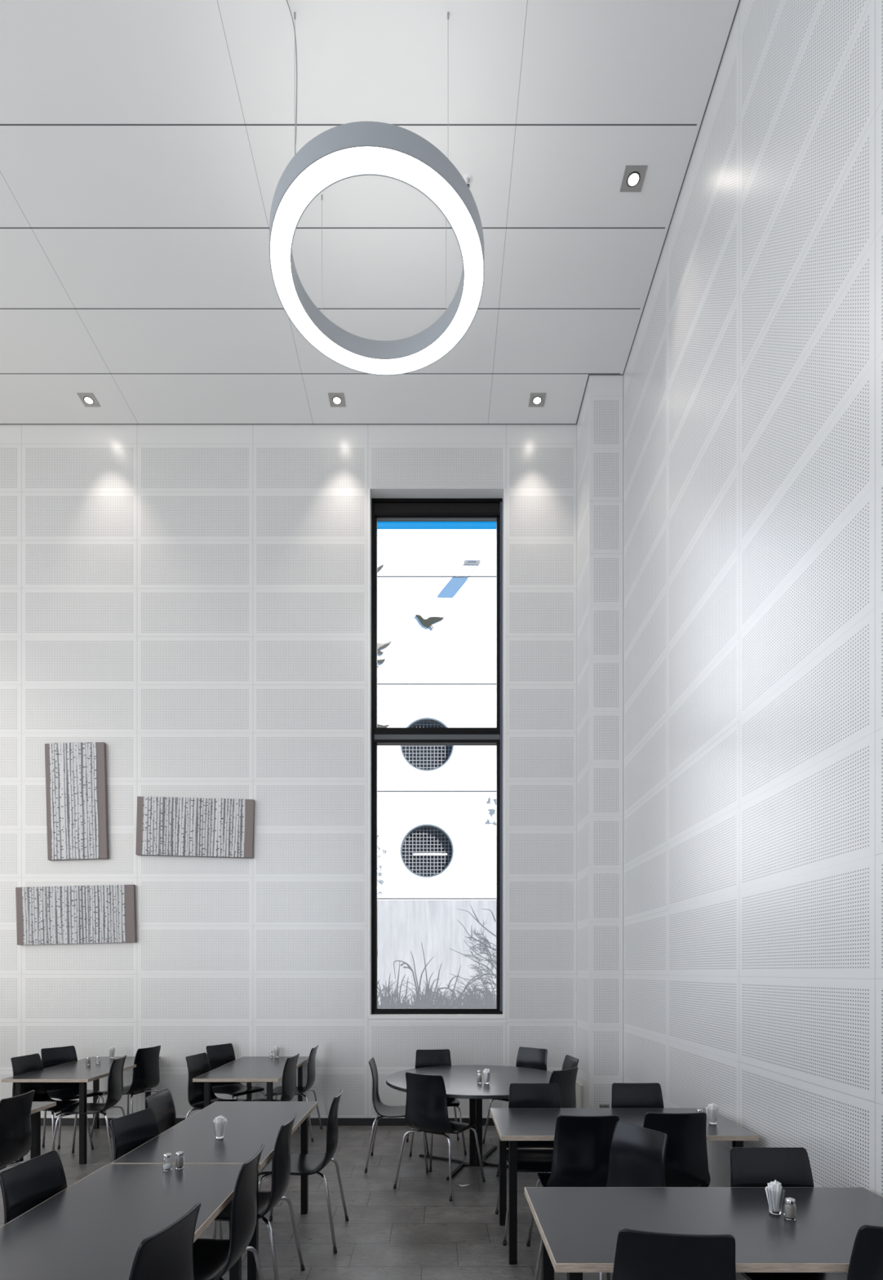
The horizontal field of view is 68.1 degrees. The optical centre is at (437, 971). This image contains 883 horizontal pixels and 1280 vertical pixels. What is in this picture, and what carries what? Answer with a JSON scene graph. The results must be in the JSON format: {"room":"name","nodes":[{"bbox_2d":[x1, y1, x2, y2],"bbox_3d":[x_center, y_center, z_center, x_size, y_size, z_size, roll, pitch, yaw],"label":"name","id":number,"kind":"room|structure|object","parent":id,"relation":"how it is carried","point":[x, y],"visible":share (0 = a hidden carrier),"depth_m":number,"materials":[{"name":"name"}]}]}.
{"room":"eatery","nodes":[
{"label":"eatery","id":0,"kind":"room"},
{"bbox_2d":[0,424,577,1118],"bbox_3d":[-2.705,-2.055,7.000,9.390,7.740,0.320,0,0,0],"label":"wall","id":1,"kind":"structure","parent":0,"point":[191,602],"depth_m":6.84,"materials":[{"name":"white paint"}]},
{"bbox_2d":[15,884,137,945],"bbox_3d":[-3.766,-0.588,6.816,1.257,0.659,0.044,-1,0,0],"label":"picture","id":2,"kind":"object","parent":1,"relation":"attached to","point":[101,913],"visible":1,"depth_m":6.79,"materials":[{"name":"grey fabric"}]},
{"bbox_2d":[44,742,109,860],"bbox_3d":[-3.760,-1.772,6.816,0.680,1.242,0.044,-1,0,0],"label":"picture","id":3,"kind":"object","parent":1,"relation":"attached to","point":[77,795],"visible":1,"depth_m":6.79,"materials":[{"name":"grey fabric"}]},
{"bbox_2d":[135,796,254,857],"bbox_3d":[-2.523,-1.501,6.816,1.245,0.669,0.044,2,0,0],"label":"picture","id":4,"kind":"object","parent":1,"relation":"attached to","point":[166,826],"visible":1,"depth_m":6.79,"materials":[{"name":"grey fabric"}]},
{"bbox_2d":[40,1118,495,1125],"bbox_3d":[-2.876,1.576,6.832,8.645,0.078,0.013,0,0,0],"label":"baseboard","id":5,"kind":"structure","parent":1,"relation":"attached to","point":[64,1122],"depth_m":6.83,"materials":[{"name":"black"}]},
{"bbox_2d":[371,497,502,1013],"bbox_3d":[-0.001,-2.299,7.032,1.402,5.513,0.116,0,0,0],"label":"window","id":6,"kind":"structure","parent":1,"relation":"in","point":[383,509],"depth_m":6.98,"materials":[{"name":"black"}]},
{"bbox_2d":[368,488,505,1018],"bbox_3d":[-0.001,-2.279,6.958,1.426,5.553,0.244,0,0,0],"label":"trim","id":7,"kind":"structure","parent":1,"relation":"attached to","point":[372,1015],"depth_m":6.84,"materials":[{"name":"white paint"}]},
{"bbox_2d":[0,0,740,424],"bbox_3d":[-2.705,-5.850,-0.270,9.390,0.250,14.860,0,0,0],"label":"ceiling","id":8,"kind":"structure","parent":0,"point":[146,146],"depth_m":4.82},
{"bbox_2d":[76,392,100,407],"bbox_3d":[-3.490,-5.721,6.542,0.153,0.009,0.153,0,0,0],"label":"recessed light","id":9,"kind":"object","parent":8,"relation":"in","point":[88,399],"visible":1,"depth_m":6.54,"materials":[{"name":"silver metal"}]},
{"bbox_2d":[328,392,346,407],"bbox_3d":[-1.003,-5.721,6.542,0.153,0.009,0.153,0,0,0],"label":"recessed light","id":10,"kind":"object","parent":8,"relation":"in","point":[336,399],"visible":1,"depth_m":6.54,"materials":[{"name":"silver metal"}]},
{"bbox_2d":[269,0,484,375],"bbox_3d":[-0.392,-5.174,4.360,1.411,1.104,1.411,0,0,0],"label":"pendant lamp","id":11,"kind":"object","parent":8,"relation":"hanging from","point":[342,152],"visible":1,"depth_m":4.04,"materials":[{"name":"silver metal"}]},
{"bbox_2d":[270,146,483,373],"bbox_3d":[-0.392,-4.626,4.360,1.398,0.003,1.398,0,0,0],"label":"diffuser","id":12,"kind":"object","parent":11,"relation":"attached to","point":[333,165],"depth_m":4.10,"materials":[{"name":"white plastic"}]},
{"bbox_2d":[463,173,473,187],"bbox_3d":[0.224,-5.699,4.720,0.072,0.052,0.072,0,0,0],"label":"sprinkler","id":13,"kind":"object","parent":8,"relation":"attached to","point":[468,177],"visible":0.8,"depth_m":4.71,"materials":[{"name":"white paint"}]},
{"bbox_2d":[528,392,546,407],"bbox_3d":[1.003,-5.721,6.542,0.153,0.009,0.153,0,0,0],"label":"recessed light","id":14,"kind":"object","parent":8,"relation":"in","point":[536,399],"visible":1,"depth_m":6.54,"materials":[{"name":"silver metal"}]},
{"bbox_2d":[620,165,647,191],"bbox_3d":[1.419,-5.721,4.716,0.153,0.009,0.153,0,0,0],"label":"recessed light","id":15,"kind":"object","parent":8,"relation":"in","point":[633,178],"visible":1,"depth_m":4.71,"materials":[{"name":"silver metal"}]},
{"bbox_2d":[0,1125,747,1279],"bbox_3d":[-2.705,1.715,-0.270,9.390,0.200,14.860,0,0,0],"label":"floor","id":16,"kind":"structure","parent":0,"point":[413,1230],"depth_m":4.34,"materials":[{"name":"stone"}]},
{"bbox_2d":[0,1089,35,1169],"bbox_3d":[-2.747,1.178,3.930,0.516,0.875,0.507,0,0,0],"label":"chair","id":17,"kind":"object","parent":16,"relation":"on","point":[15,1130],"visible":0.89,"depth_m":3.92,"materials":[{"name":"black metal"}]},
{"bbox_2d":[0,1150,67,1224],"bbox_3d":[-1.373,1.178,2.541,0.516,0.875,0.507,0,0,5],"label":"chair","id":18,"kind":"object","parent":16,"relation":"on","point":[24,1185],"visible":0.26,"depth_m":2.55,"materials":[{"name":"black plastic"}]},
{"bbox_2d":[30,1102,56,1159],"bbox_3d":[-2.950,1.252,3.739,0.700,0.725,1.438,0,0,0],"label":"table","id":19,"kind":"object","parent":16,"relation":"on","point":[37,1107],"visible":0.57,"depth_m":4.34,"materials":[{"name":"grey laminate"}]},
{"bbox_2d":[10,1053,93,1150],"bbox_3d":[-3.403,1.178,5.716,0.516,0.875,0.507,0,0,8],"label":"chair","id":20,"kind":"object","parent":16,"relation":"on","point":[29,1063],"visible":0.52,"depth_m":5.79,"materials":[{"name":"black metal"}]},
{"bbox_2d":[40,1045,111,1149],"bbox_3d":[-3.515,1.178,6.263,0.516,0.875,0.507,0,0,32],"label":"chair","id":21,"kind":"object","parent":16,"relation":"on","point":[53,1056],"visible":0.56,"depth_m":6.32,"materials":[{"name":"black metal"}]},
{"bbox_2d":[1,1056,160,1164],"bbox_3d":[-3.237,1.252,6.093,0.714,0.725,1.414,0,0,0],"label":"table","id":22,"kind":"object","parent":16,"relation":"on","point":[77,1071],"visible":0.66,"depth_m":5.62,"materials":[{"name":"grey laminate"}]},
{"bbox_2d":[85,1057,90,1065],"bbox_3d":[-3.312,0.851,6.200,0.039,0.076,0.039,0,0,-6],"label":"pepper shaker","id":23,"kind":"object","parent":22,"relation":"on","point":[88,1059],"visible":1,"depth_m":6.19,"materials":[{"name":"clear glass"}]},
{"bbox_2d":[96,1055,100,1063],"bbox_3d":[-3.255,0.851,6.270,0.039,0.076,0.039,0,0,-6],"label":"salt shaker","id":24,"kind":"object","parent":22,"relation":"on","point":[98,1058],"visible":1,"depth_m":6.25,"materials":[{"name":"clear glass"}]},
{"bbox_2d":[108,1046,115,1057],"bbox_3d":[-3.325,0.830,6.682,0.063,0.118,0.067,0,0,-13],"label":"glass","id":25,"kind":"object","parent":22,"relation":"on","point":[112,1050],"visible":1,"depth_m":6.66,"materials":[{"name":"white"}]},
{"bbox_2d":[50,1054,126,1162],"bbox_3d":[-2.959,1.178,5.601,0.516,0.875,0.507,0,0,-8],"label":"chair","id":26,"kind":"object","parent":16,"relation":"on","point":[115,1079],"visible":0.89,"depth_m":5.53,"materials":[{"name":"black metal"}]},
{"bbox_2d":[90,1045,160,1138],"bbox_3d":[-3.030,1.178,6.452,0.516,0.875,0.507,0,0,16],"label":"chair","id":27,"kind":"object","parent":16,"relation":"on","point":[146,1074],"visible":0.83,"depth_m":6.35,"materials":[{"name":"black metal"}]},
{"bbox_2d":[0,1164,258,1279],"bbox_3d":[-1.171,1.252,2.321,0.698,0.725,1.398,0,0,0],"label":"table","id":28,"kind":"object","parent":16,"relation":"on","point":[95,1228],"visible":0.76,"depth_m":2.35,"materials":[{"name":"grey laminate"}]},
{"bbox_2d":[162,1152,172,1171],"bbox_3d":[-1.206,0.851,2.920,0.039,0.076,0.039,0,0,-17],"label":"salt shaker","id":29,"kind":"object","parent":28,"relation":"on","point":[167,1159],"visible":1,"depth_m":2.91,"materials":[{"name":"clear glass"}]},
{"bbox_2d":[174,1151,184,1168],"bbox_3d":[-1.163,0.851,2.948,0.039,0.076,0.039,0,0,-17],"label":"pepper shaker","id":30,"kind":"object","parent":28,"relation":"on","point":[180,1158],"visible":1,"depth_m":2.93,"materials":[{"name":"clear glass"}]},
{"bbox_2d":[128,1202,200,1279],"bbox_3d":[-1.012,1.178,1.984,0.516,0.875,0.507,0,0,9],"label":"chair","id":31,"kind":"object","parent":16,"relation":"on","point":[167,1254],"visible":1,"depth_m":1.94,"materials":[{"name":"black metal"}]},
{"bbox_2d":[110,1107,229,1226],"bbox_3d":[-1.369,1.178,3.352,0.516,0.875,0.507,0,0,13],"label":"chair","id":32,"kind":"object","parent":16,"relation":"on","point":[131,1131],"visible":0.23,"depth_m":3.39,"materials":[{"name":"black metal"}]},
{"bbox_2d":[146,1088,222,1239],"bbox_3d":[-1.480,1.178,3.990,0.516,0.875,0.507,0,0,0],"label":"chair","id":33,"kind":"object","parent":16,"relation":"on","point":[162,1103],"visible":0.2,"depth_m":4.03,"materials":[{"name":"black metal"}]},
{"bbox_2d":[110,1101,318,1279],"bbox_3d":[-1.165,1.252,3.748,0.700,0.725,1.440,0,0,0],"label":"table","id":34,"kind":"object","parent":16,"relation":"on","point":[250,1125],"visible":0.66,"depth_m":3.56,"materials":[{"name":"grey laminate"}]},
{"bbox_2d":[213,1115,227,1138],"bbox_3d":[-1.157,0.830,3.482,0.063,0.118,0.067,0,0,44],"label":"glass","id":35,"kind":"object","parent":34,"relation":"on","point":[220,1122],"visible":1,"depth_m":3.46,"materials":[{"name":"white"}]},
{"bbox_2d":[185,1052,251,1119],"bbox_3d":[-1.925,1.178,5.772,0.516,0.875,0.507,0,0,12],"label":"chair","id":36,"kind":"object","parent":16,"relation":"on","point":[198,1064],"visible":0.55,"depth_m":5.79,"materials":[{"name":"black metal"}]},
{"bbox_2d":[193,1143,264,1279],"bbox_3d":[-0.974,1.178,2.655,0.516,0.875,0.507,0,0,-1],"label":"chair","id":37,"kind":"object","parent":16,"relation":"on","point":[212,1258],"visible":0.77,"depth_m":2.60,"materials":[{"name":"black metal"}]},
{"bbox_2d":[206,1043,265,1099],"bbox_3d":[-2.012,1.178,6.483,0.516,0.875,0.507,0,0,32],"label":"chair","id":38,"kind":"object","parent":16,"relation":"on","point":[219,1055],"visible":0.67,"depth_m":6.55,"materials":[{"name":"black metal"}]},
{"bbox_2d":[192,1056,309,1163],"bbox_3d":[-1.671,1.252,6.107,0.706,0.725,1.405,0,0,0],"label":"table","id":39,"kind":"object","parent":16,"relation":"on","point":[248,1069],"visible":0.68,"depth_m":5.80,"materials":[{"name":"grey laminate"}]},
{"bbox_2d":[269,1050,272,1057],"bbox_3d":[-1.705,0.851,6.700,0.039,0.076,0.039,0,0,-34],"label":"salt shaker","id":40,"kind":"object","parent":39,"relation":"on","point":[270,1051],"visible":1,"depth_m":6.68,"materials":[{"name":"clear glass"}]},
{"bbox_2d":[273,1045,280,1057],"bbox_3d":[-1.649,0.830,6.722,0.063,0.118,0.067,0,0,27],"label":"glass","id":41,"kind":"object","parent":39,"relation":"on","point":[277,1049],"visible":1,"depth_m":6.70,"materials":[{"name":"white"}]},
{"bbox_2d":[212,1111,305,1279],"bbox_3d":[-0.972,1.178,3.285,0.516,0.875,0.507,0,0,0],"label":"chair","id":42,"kind":"object","parent":16,"relation":"on","point":[281,1164],"visible":0.65,"depth_m":3.19,"materials":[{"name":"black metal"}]},
{"bbox_2d":[251,1053,300,1132],"bbox_3d":[-1.489,1.178,5.759,0.516,0.875,0.507,0,0,6],"label":"chair","id":43,"kind":"object","parent":16,"relation":"on","point":[289,1074],"visible":0.48,"depth_m":5.68,"materials":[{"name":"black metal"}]},
{"bbox_2d":[265,1044,322,1142],"bbox_3d":[-1.428,1.178,6.430,0.516,0.875,0.507,0,0,0],"label":"chair","id":44,"kind":"object","parent":16,"relation":"on","point":[311,1075],"visible":0.71,"depth_m":6.34,"materials":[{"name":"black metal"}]},
{"bbox_2d":[258,1088,348,1253],"bbox_3d":[-0.830,1.178,3.985,0.516,0.875,0.507,0,0,0],"label":"chair","id":45,"kind":"object","parent":16,"relation":"on","point":[301,1164],"visible":0.83,"depth_m":3.89,"materials":[{"name":"black plastic"}]},
{"bbox_2d":[364,1057,429,1173],"bbox_3d":[-0.325,1.178,5.480,0.516,0.875,0.507,0,0,0],"label":"chair","id":46,"kind":"object","parent":16,"relation":"on","point":[382,1109],"visible":0.73,"depth_m":5.47,"materials":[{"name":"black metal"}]},
{"bbox_2d":[406,1048,466,1156],"bbox_3d":[-0.016,1.178,5.966,0.507,0.875,0.516,0,0,-6],"label":"chair","id":47,"kind":"object","parent":16,"relation":"on","point":[424,1058],"visible":0.41,"depth_m":6.17,"materials":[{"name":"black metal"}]},
{"bbox_2d":[393,1071,485,1200],"bbox_3d":[0.022,1.178,4.926,0.507,0.875,0.516,0,0,32],"label":"chair","id":48,"kind":"object","parent":16,"relation":"on","point":[426,1104],"visible":1,"depth_m":4.75,"materials":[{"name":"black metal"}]},
{"bbox_2d":[386,1065,552,1180],"bbox_3d":[0.335,1.252,5.440,1.520,0.723,1.520,0,0,0],"label":"round table","id":49,"kind":"object","parent":16,"relation":"on","point":[460,1082],"visible":0.76,"depth_m":5.41,"materials":[{"name":"grey laminate"}]},
{"bbox_2d":[477,1073,482,1083],"bbox_3d":[0.338,0.851,5.190,0.039,0.076,0.039,0,0,-34],"label":"pepper shaker","id":50,"kind":"object","parent":49,"relation":"on","point":[479,1075],"visible":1,"depth_m":5.17,"materials":[{"name":"clear glass"}]},
{"bbox_2d":[482,1068,490,1084],"bbox_3d":[0.390,0.830,5.171,0.067,0.118,0.063,0,0,31],"label":"glass","id":51,"kind":"object","parent":49,"relation":"on","point":[486,1073],"visible":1,"depth_m":5.15,"materials":[{"name":"white"}]},
{"bbox_2d":[482,1046,547,1143],"bbox_3d":[0.782,1.178,6.150,0.507,0.875,0.516,0,0,41],"label":"chair","id":52,"kind":"object","parent":16,"relation":"on","point":[527,1057],"visible":0.35,"depth_m":6.29,"materials":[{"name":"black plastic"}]},
{"bbox_2d":[495,1083,560,1245],"bbox_3d":[0.640,1.178,4.095,0.507,0.875,0.516,0,0,0],"label":"chair","id":53,"kind":"object","parent":16,"relation":"on","point":[533,1156],"visible":0.38,"depth_m":4.29,"materials":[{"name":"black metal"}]},
{"bbox_2d":[496,1066,578,1176],"bbox_3d":[0.823,1.178,5.122,0.507,0.875,0.516,0,0,-43],"label":"chair","id":54,"kind":"object","parent":16,"relation":"on","point":[566,1079],"visible":0.3,"depth_m":4.98,"materials":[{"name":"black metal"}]},
{"bbox_2d":[561,1054,578,1070],"bbox_3d":[0.947,1.178,5.630,0.516,0.875,0.507,0,0,-7],"label":"chair","id":55,"kind":"object","parent":16,"relation":"on","point":[570,1062],"visible":0.18,"depth_m":5.70,"materials":[{"name":"black plastic"}]},
{"bbox_2d":[526,1115,619,1279],"bbox_3d":[0.780,1.178,3.595,0.507,0.875,0.516,0,0,0],"label":"chair","id":56,"kind":"object","parent":16,"relation":"on","point":[581,1144],"visible":0.64,"depth_m":3.38,"materials":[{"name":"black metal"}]},
{"bbox_2d":[533,1120,667,1279],"bbox_3d":[0.773,1.178,3.006,0.516,0.875,0.507,0,0,-28],"label":"chair","id":57,"kind":"object","parent":16,"relation":"on","point":[637,1157],"visible":0.34,"depth_m":3.11,"materials":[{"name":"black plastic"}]},
{"bbox_2d":[490,1107,759,1264],"bbox_3d":[1.042,1.252,3.890,1.395,0.725,0.720,0,0,0],"label":"table","id":58,"kind":"object","parent":16,"relation":"on","point":[513,1125],"visible":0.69,"depth_m":3.79,"materials":[{"name":"grey laminate"}]},
{"bbox_2d":[697,1108,702,1112],"bbox_3d":[1.553,0.851,3.860,0.039,0.076,0.039,0,0,-34],"label":"salt shaker","id":59,"kind":"object","parent":58,"relation":"on","point":[699,1110],"visible":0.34,"depth_m":3.85,"materials":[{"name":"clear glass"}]},
{"bbox_2d":[706,1102,719,1124],"bbox_3d":[1.608,0.830,3.806,0.067,0.118,0.063,0,0,-34],"label":"glass","id":60,"kind":"object","parent":58,"relation":"on","point":[712,1109],"visible":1,"depth_m":3.79,"materials":[{"name":"white"}]},
{"bbox_2d":[611,1083,664,1107],"bbox_3d":[1.320,1.178,4.105,0.507,0.875,0.516,0,0,0],"label":"chair","id":61,"kind":"object","parent":16,"relation":"on","point":[624,1095],"visible":0.24,"depth_m":4.31,"materials":[{"name":"black plastic"}]},
{"bbox_2d":[612,1227,736,1279],"bbox_3d":[0.715,1.178,2.085,0.507,0.875,0.516,0,0,8],"label":"chair","id":62,"kind":"object","parent":16,"relation":"on","point":[640,1255],"visible":1,"depth_m":1.86,"materials":[{"name":"black plastic"}]},
{"bbox_2d":[643,1111,711,1186],"bbox_3d":[1.258,1.178,3.660,0.507,0.875,0.516,0,0,0],"label":"chair","id":63,"kind":"object","parent":16,"relation":"on","point":[686,1162],"visible":0.44,"depth_m":3.44,"materials":[{"name":"black plastic"}]},
{"bbox_2d":[524,1186,882,1279],"bbox_3d":[1.059,1.252,2.340,1.398,0.725,0.706,0,0,0],"label":"table","id":64,"kind":"object","parent":16,"relation":"on","point":[579,1228],"visible":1,"depth_m":2.34,"materials":[{"name":"grey laminate"}]},
{"bbox_2d":[764,1179,785,1214],"bbox_3d":[1.244,0.830,2.402,0.063,0.118,0.067,0,0,33],"label":"napkin holder","id":65,"kind":"object","parent":64,"relation":"on","point":[775,1192],"visible":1,"depth_m":2.38,"materials":[{"name":"white"}]},
{"bbox_2d":[784,1196,796,1220],"bbox_3d":[1.268,0.851,2.345,0.039,0.076,0.039,0,0,-23],"label":"pepper shaker","id":66,"kind":"object","parent":64,"relation":"on","point":[790,1208],"visible":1,"depth_m":2.33,"materials":[{"name":"clear glass"}]},
{"bbox_2d":[730,1147,848,1279],"bbox_3d":[1.392,1.178,2.520,0.507,0.875,0.516,0,0,0],"label":"chair","id":67,"kind":"object","parent":16,"relation":"on","point":[749,1166],"visible":0.37,"depth_m":2.73,"materials":[{"name":"black plastic"}]},
{"bbox_2d":[847,1224,882,1279],"bbox_3d":[1.397,1.178,2.134,0.507,0.875,0.516,0,0,0],"label":"chair","id":68,"kind":"object","parent":16,"relation":"on","point":[866,1262],"visible":1,"depth_m":1.92,"materials":[{"name":"black plastic"}]},
{"bbox_2d":[577,375,623,1107],"bbox_3d":[1.625,-2.054,6.554,0.325,7.338,0.568,0,0,0],"label":"wall","id":69,"kind":"structure","parent":0,"point":[600,424],"depth_m":6.27,"materials":[{"name":"white paint"}]},
{"bbox_2d":[575,1080,582,1107],"bbox_3d":[1.452,1.380,6.680,0.021,0.470,0.280,0,0,0],"label":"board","id":70,"kind":"object","parent":69,"relation":"attached to","point":[579,1087],"visible":0.43,"depth_m":6.63,"materials":[{"name":"grey"}]},
{"bbox_2d":[599,1104,609,1107],"bbox_3d":[1.605,1.318,6.263,0.096,0.080,0.012,0,0,0],"label":"power socket","id":71,"kind":"object","parent":69,"relation":"attached to","point":[600,1105],"visible":0.35,"depth_m":6.26,"materials":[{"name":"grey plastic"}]},
{"bbox_2d":[623,0,882,1196],"bbox_3d":[1.890,-2.055,-0.428,0.200,7.740,14.543,0,0,0],"label":"wall","id":72,"kind":"structure","parent":0,"point":[753,374],"depth_m":3.54,"materials":[{"name":"white paint"}]},
{"label":"outside","id":73,"kind":"structure","parent":0,"visible":0},
{"bbox_3d":[0.000,1.915,33.581,80.000,0.100,52.838,0,0,0],"label":"ground","id":74,"kind":"structure","parent":73,"visible":0},
{"bbox_2d":[377,529,496,1008],"bbox_3d":[0.000,-4.455,16.148,28.000,12.740,0.304,0,0,0],"label":"building","id":75,"kind":"structure","parent":74,"relation":"on","point":[437,804],"depth_m":16.00,"materials":[{"name":"grey"}]},
{"bbox_2d":[377,564,383,572],"bbox_3d":[-1.619,-9.795,15.985,0.628,0.326,0.029,0,0,0],"label":"bird","id":76,"kind":"object","parent":75,"relation":"attached to","point":[380,567],"visible":0.3,"depth_m":15.97},
{"bbox_2d":[377,658,385,663],"bbox_3d":[-1.548,-7.580,15.985,0.567,0.116,0.029,0,0,0],"label":"bird","id":77,"kind":"object","parent":75,"relation":"attached to","point":[380,661],"visible":0.38,"depth_m":15.97},
{"bbox_2d":[377,724,389,727],"bbox_3d":[-1.458,-5.973,15.985,0.610,0.149,0.029,0,0,0],"label":"bird","id":78,"kind":"object","parent":75,"relation":"attached to","point":[378,725],"visible":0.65,"depth_m":15.97},
{"bbox_2d":[377,640,391,654],"bbox_3d":[-1.490,-7.920,15.985,0.763,0.349,0.029,0,0,0],"label":"bird","id":79,"kind":"object","parent":75,"relation":"attached to","point":[380,646],"visible":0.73,"depth_m":15.97},
{"bbox_2d":[402,826,452,875],"bbox_3d":[-0.248,-2.949,16.126,1.230,1.230,0.016,0,0,0],"label":"grille","id":80,"kind":"object","parent":75,"relation":"attached to","point":[438,829],"depth_m":16.13,"materials":[{"name":"grey metal"}]},
{"bbox_2d":[402,720,452,769],"bbox_3d":[-0.244,-5.559,16.126,1.230,1.230,0.016,0,0,0],"label":"grille","id":81,"kind":"object","parent":75,"relation":"attached to","point":[420,722],"depth_m":16.13,"materials":[{"name":"grey metal"}]},
{"bbox_2d":[415,614,444,628],"bbox_3d":[-0.179,-8.544,15.985,0.714,0.353,0.029,0,0,0],"label":"bird","id":82,"kind":"object","parent":75,"relation":"attached to","point":[428,622],"visible":1,"depth_m":15.97},
{"bbox_2d":[463,560,480,567],"bbox_3d":[0.841,-9.849,15.763,0.376,0.258,0.481,0,0,0],"label":"floodlight","id":83,"kind":"object","parent":75,"relation":"attached to","point":[468,562],"visible":1,"depth_m":15.58,"materials":[{"name":"grey"}]},
{"bbox_2d":[464,560,480,564],"bbox_3d":[0.841,-9.812,15.661,0.376,0.184,0.278,0,0,0],"label":"lamp","id":84,"kind":"object","parent":83,"relation":"attached to","point":[466,562],"depth_m":15.53,"materials":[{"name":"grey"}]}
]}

